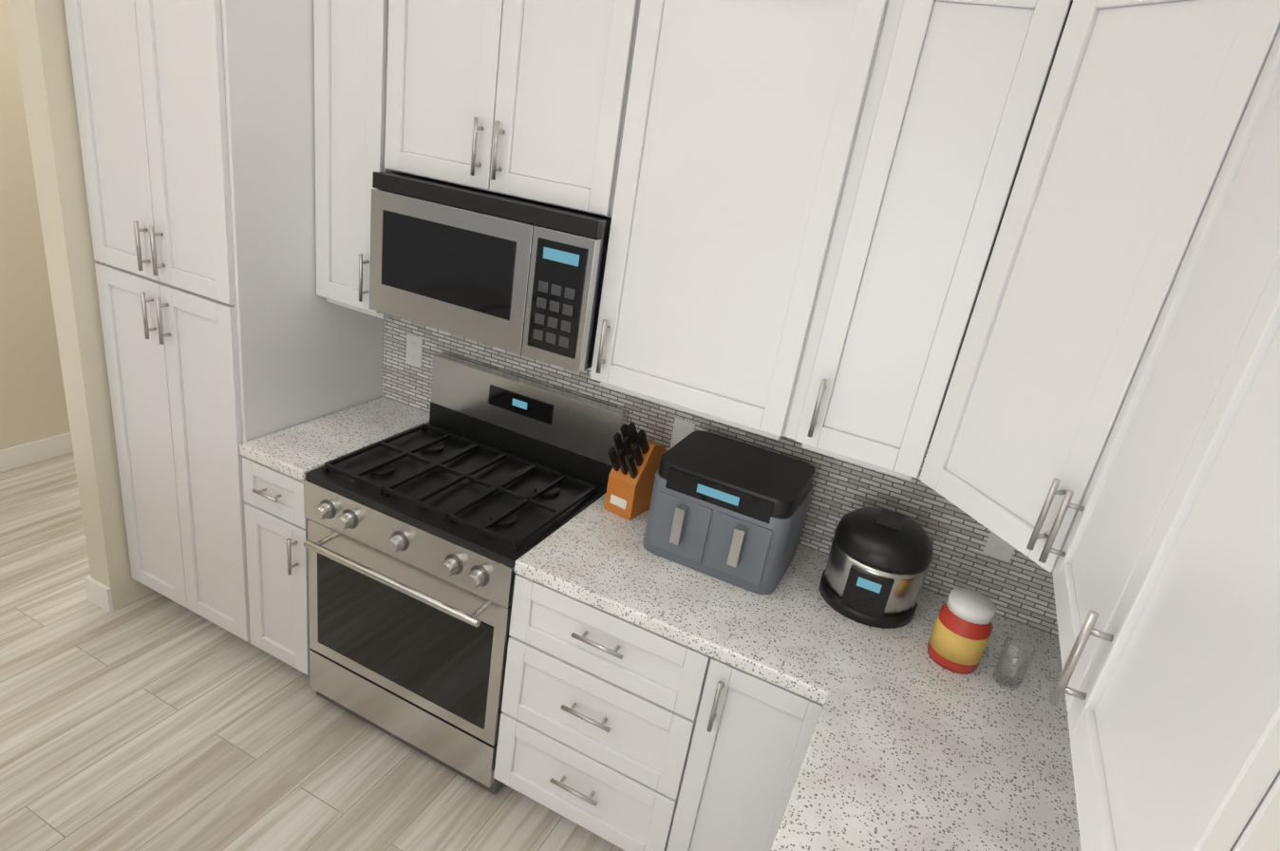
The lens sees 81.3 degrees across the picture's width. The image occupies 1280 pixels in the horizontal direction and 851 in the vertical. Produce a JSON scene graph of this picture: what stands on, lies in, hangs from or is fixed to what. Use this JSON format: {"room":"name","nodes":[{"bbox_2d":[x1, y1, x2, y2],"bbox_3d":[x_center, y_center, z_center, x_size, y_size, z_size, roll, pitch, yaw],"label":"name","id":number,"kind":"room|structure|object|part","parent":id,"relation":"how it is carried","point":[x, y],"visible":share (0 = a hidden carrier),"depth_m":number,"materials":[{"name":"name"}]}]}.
{"room":"kitchen","nodes":[
{"label":"kitchen","id":0,"kind":"room"},
{"bbox_2d":[0,0,70,450],"bbox_3d":[-2.978,-1.374,3.680,0.580,2.990,3.310,18,23,21],"label":"wall","id":1,"kind":"structure","parent":0,"point":[33,407],"depth_m":3.56,"materials":[{"name":"beige paint"}]},
{"bbox_2d":[0,432,73,470],"bbox_3d":[-3.328,0.289,3.306,0.014,0.105,1.700,18,23,21],"label":"baseboard","id":2,"kind":"structure","parent":1,"relation":"attached to","point":[20,455],"depth_m":3.79,"materials":[{"name":"white wood"}]},
{"bbox_2d":[9,0,155,610],"bbox_3d":[-1.309,-1.027,3.497,0.120,2.990,2.620,18,23,21],"label":"wall","id":3,"kind":"structure","parent":0,"point":[41,34],"depth_m":2.45,"materials":[{"name":"beige paint"}]},
{"bbox_2d":[84,575,112,604],"bbox_3d":[-1.606,0.300,3.987,0.034,0.105,2.514,18,23,21],"label":"baseboard","id":4,"kind":"structure","parent":3,"relation":"attached to","point":[99,593],"depth_m":2.88,"materials":[{"name":"white wood"}]},
{"bbox_2d":[0,451,624,850],"bbox_3d":[-2.398,1.274,1.702,6.550,0.250,7.900,18,23,21],"label":"floor","id":5,"kind":"structure","parent":0,"point":[154,721],"depth_m":2.40,"materials":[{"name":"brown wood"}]},
{"bbox_2d":[63,0,384,638],"bbox_3d":[-1.390,-0.441,2.650,0.664,2.510,0.633,18,23,21],"label":"tall cabinet","id":6,"kind":"object","parent":5,"relation":"on","point":[196,118],"depth_m":2.31,"materials":[{"name":"white wood"}]},
{"bbox_3d":[-1.518,-0.442,2.325,0.081,0.370,0.036,18,23,21],"label":"pantry handle","id":7,"kind":"part","parent":6,"relation":"part of","materials":[{"name":"silver metal"}]},
{"bbox_2d":[234,451,311,676],"bbox_3d":[-1.089,0.449,2.781,0.282,0.870,0.633,18,23,21],"label":"base cabinet","id":8,"kind":"object","parent":5,"relation":"on","point":[273,556],"depth_m":2.49,"materials":[{"name":"white wood"}]},
{"bbox_2d":[238,396,429,478],"bbox_3d":[-1.021,0.030,2.611,0.282,0.040,0.640,18,23,21],"label":"countertop","id":9,"kind":"structure","parent":8,"relation":"on","point":[299,450],"depth_m":2.53,"materials":[{"name":"white stone"}]},
{"bbox_2d":[303,352,630,793],"bbox_3d":[-0.610,0.473,2.506,0.768,1.170,0.690,18,23,21],"label":"range","id":10,"kind":"object","parent":5,"relation":"on","point":[421,540],"visible":0.92,"depth_m":2.33,"materials":[{"name":"silver metal"}]},
{"bbox_2d":[493,492,1081,850],"bbox_3d":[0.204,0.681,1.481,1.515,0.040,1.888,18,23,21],"label":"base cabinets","id":11,"kind":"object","parent":5,"relation":"on","point":[651,702],"depth_m":1.89,"materials":[{"name":"white stone"}]},
{"bbox_2d":[603,421,665,520],"bbox_3d":[-0.022,0.124,2.308,0.100,0.309,0.199,21,24,28],"label":"knife block","id":12,"kind":"object","parent":11,"relation":"on","point":[635,459],"visible":0.98,"depth_m":2.28,"materials":[{"name":"orange wood"}]},
{"bbox_2d":[642,430,815,594],"bbox_3d":[0.255,0.242,2.158,0.400,0.285,0.355,18,23,21],"label":"air fryer","id":13,"kind":"object","parent":11,"relation":"on","point":[730,511],"visible":1,"depth_m":2.04,"materials":[{"name":"grey plastic"}]},
{"bbox_2d":[818,507,933,628],"bbox_3d":[0.650,0.367,2.038,0.263,0.262,0.274,18,23,21],"label":"rice cooker","id":14,"kind":"object","parent":11,"relation":"on","point":[875,572],"visible":1,"depth_m":1.95,"materials":[{"name":"silver metal"}]},
{"bbox_2d":[927,587,996,673],"bbox_3d":[0.803,0.510,1.861,0.126,0.175,0.126,18,23,21],"label":"jar","id":15,"kind":"object","parent":11,"relation":"on","point":[960,633],"visible":1,"depth_m":1.82,"materials":[{"name":"red"}]},
{"bbox_2d":[992,631,1036,690],"bbox_3d":[0.911,0.575,1.817,0.076,0.120,0.076,18,23,21],"label":"glass tumbler","id":16,"kind":"object","parent":11,"relation":"on","point":[1006,668],"visible":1,"depth_m":1.82,"materials":[{"name":"clear glass"}]},
{"bbox_2d":[382,9,1070,634],"bbox_3d":[0.011,-0.378,2.411,3.370,2.990,0.120,18,23,21],"label":"wall","id":17,"kind":"structure","parent":0,"point":[996,235],"depth_m":1.86,"materials":[{"name":"beige paint"}]},
{"bbox_2d":[313,0,404,319],"bbox_3d":[-0.773,-0.951,2.357,0.341,1.142,0.330,18,23,21],"label":"upper cabinet","id":18,"kind":"object","parent":17,"relation":"attached to","point":[359,45],"depth_m":2.23,"materials":[{"name":"white wood"}]},
{"bbox_2d":[400,0,639,217],"bbox_3d":[-0.301,-1.015,2.101,0.760,0.695,0.330,18,23,21],"label":"upper cabinet","id":19,"kind":"object","parent":17,"relation":"attached to","point":[521,99],"depth_m":1.98,"materials":[{"name":"white wood"}]},
{"bbox_2d":[369,171,611,372],"bbox_3d":[-0.394,-0.494,2.277,0.759,0.410,0.388,18,23,21],"label":"microwave","id":20,"kind":"object","parent":19,"relation":"attached to","point":[521,276],"visible":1,"depth_m":2.09,"materials":[{"name":"silver metal"}]},
{"bbox_2d":[382,316,1058,636],"bbox_3d":[0.173,0.051,2.392,2.580,0.439,0.007,18,23,21],"label":"tile backsplash","id":21,"kind":"structure","parent":17,"relation":"attached to","point":[1019,587],"depth_m":2.22,"materials":[{"name":"tile"}]},
{"bbox_2d":[405,333,422,367],"bbox_3d":[-0.844,-0.278,2.786,0.070,0.115,0.006,18,23,21],"label":"outlet","id":22,"kind":"object","parent":21,"relation":"attached to","point":[414,344],"depth_m":2.78,"materials":[{"name":"white plastic"}]},
{"bbox_2d":[669,416,695,449],"bbox_3d":[0.135,0.037,2.398,0.070,0.115,0.006,18,23,21],"label":"outlet","id":23,"kind":"object","parent":21,"relation":"attached to","point":[682,428],"depth_m":2.39,"materials":[{"name":"white plastic"}]},
{"bbox_2d":[982,530,1015,562],"bbox_3d":[0.999,0.316,2.055,0.070,0.115,0.006,18,23,21],"label":"outlet","id":24,"kind":"object","parent":21,"relation":"attached to","point":[996,546],"depth_m":2.06,"materials":[{"name":"white plastic"}]},
{"bbox_2d":[590,0,871,437],"bbox_3d":[0.250,-0.622,1.951,0.671,1.142,0.330,18,23,21],"label":"upper cabinet","id":25,"kind":"object","parent":17,"relation":"attached to","point":[801,203],"depth_m":1.82,"materials":[{"name":"white wood"}]},
{"bbox_2d":[769,0,1016,470],"bbox_3d":[0.685,-0.472,1.756,0.397,1.142,0.374,18,23,21],"label":"upper cabinet","id":26,"kind":"object","parent":17,"relation":"attached to","point":[926,71],"depth_m":1.67,"materials":[{"name":"white wood"}]},
{"bbox_2d":[879,0,1251,558],"bbox_3d":[0.996,-0.311,1.479,0.673,1.142,0.671,18,23,21],"label":"upper cabinet","id":27,"kind":"object","parent":17,"relation":"attached to","point":[1131,84],"depth_m":1.46,"materials":[{"name":"white wood"}]},
{"bbox_2d":[1030,0,1279,721],"bbox_3d":[0.912,-0.130,0.989,0.373,1.142,0.560,18,23,21],"label":"upper cabinet","id":28,"kind":"object","parent":17,"relation":"attached to","point":[1213,264],"depth_m":1.13,"materials":[{"name":"white wood"}]},
{"bbox_2d":[1068,265,1279,850],"bbox_3d":[0.753,-0.011,0.625,0.330,1.142,0.509,18,23,21],"label":"upper cabinet","id":29,"kind":"object","parent":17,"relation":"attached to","point":[1174,727],"depth_m":0.75,"materials":[{"name":"white wood"}]}
]}

